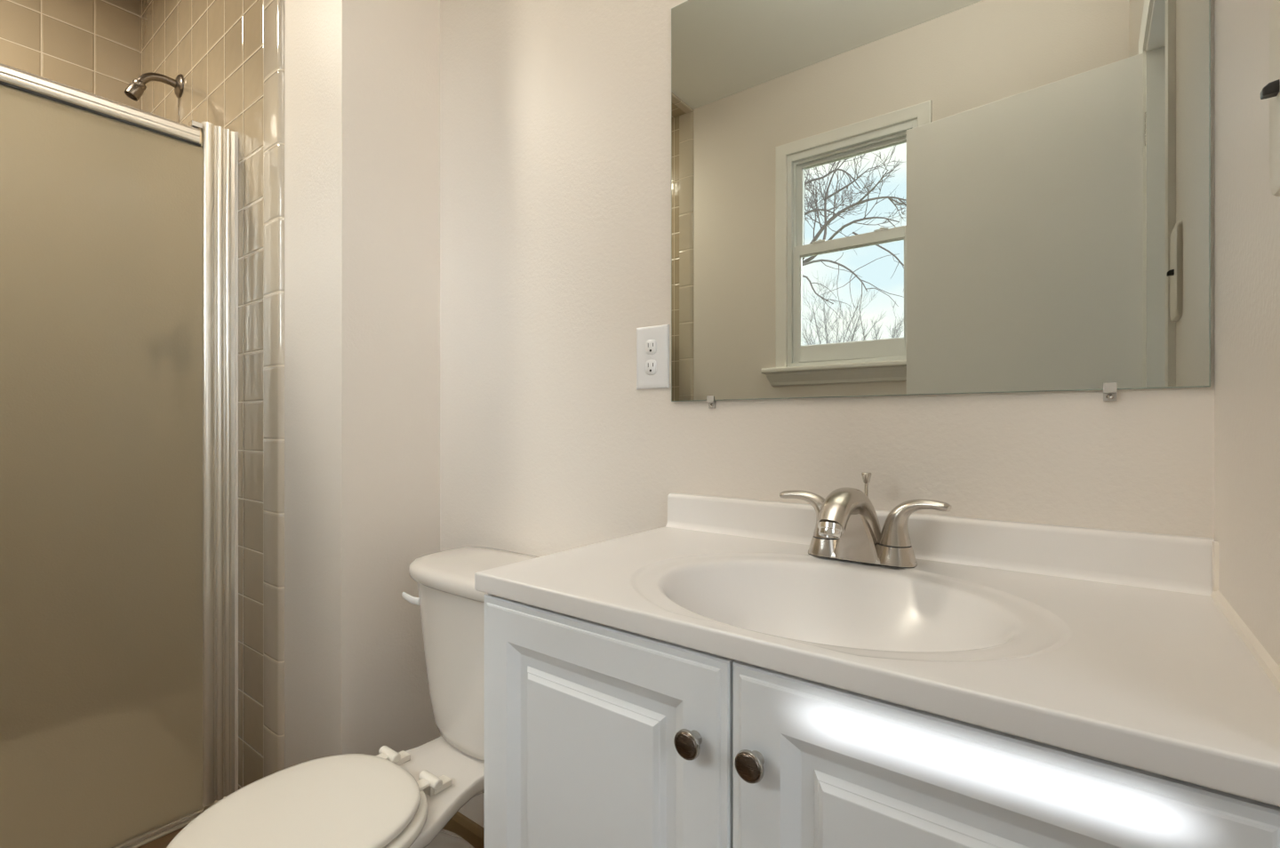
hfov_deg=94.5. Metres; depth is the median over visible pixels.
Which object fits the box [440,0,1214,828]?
wall
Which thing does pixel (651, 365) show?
receptacle
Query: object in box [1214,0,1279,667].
wall
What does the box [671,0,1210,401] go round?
wall mirror
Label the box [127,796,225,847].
floor
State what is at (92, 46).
wall
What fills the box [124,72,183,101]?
shower
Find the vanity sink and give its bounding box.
[474,492,1279,807]
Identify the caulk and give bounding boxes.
[1210,541,1279,692]
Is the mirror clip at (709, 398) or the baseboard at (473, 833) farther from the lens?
the baseboard at (473, 833)
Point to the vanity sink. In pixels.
(1112, 645)
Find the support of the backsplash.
attached to the wall at (556, 115)
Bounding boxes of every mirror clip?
[706,395,715,408]
[1103,382,1117,400]
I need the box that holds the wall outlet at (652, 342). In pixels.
[636,324,669,389]
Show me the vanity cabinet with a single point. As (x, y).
(596, 735)
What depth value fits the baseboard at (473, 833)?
1.39 m
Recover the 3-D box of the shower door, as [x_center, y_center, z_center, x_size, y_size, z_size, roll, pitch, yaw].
[-1.513,0.111,1.062,0.036,1.804,1.374,0,0,37]
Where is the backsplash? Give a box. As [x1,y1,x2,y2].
[665,492,1215,596]
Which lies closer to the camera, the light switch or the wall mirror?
the light switch
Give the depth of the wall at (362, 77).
1.39 m
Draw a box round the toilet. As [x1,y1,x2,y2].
[166,546,539,847]
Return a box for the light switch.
[1260,0,1279,196]
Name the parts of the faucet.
handle, spout, lift rod, handle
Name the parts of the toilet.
lid, seat, flush lever, bowl, tank, tank lid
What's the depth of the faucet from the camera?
0.74 m
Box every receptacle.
[645,339,656,354]
[645,360,656,375]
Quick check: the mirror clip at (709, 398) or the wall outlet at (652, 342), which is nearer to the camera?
the mirror clip at (709, 398)
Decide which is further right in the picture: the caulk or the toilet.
the caulk
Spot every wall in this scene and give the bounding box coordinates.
[0,0,140,109]
[140,0,439,789]
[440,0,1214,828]
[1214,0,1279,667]
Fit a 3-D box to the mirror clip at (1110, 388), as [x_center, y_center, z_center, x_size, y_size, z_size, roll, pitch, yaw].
[0.541,-0.037,0.681,0.012,0.021,0.009,0,0,37]
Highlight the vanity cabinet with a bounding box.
[484,593,1279,847]
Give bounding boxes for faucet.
[779,472,951,567]
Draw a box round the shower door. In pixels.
[0,63,238,847]
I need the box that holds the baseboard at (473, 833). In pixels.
[443,811,484,847]

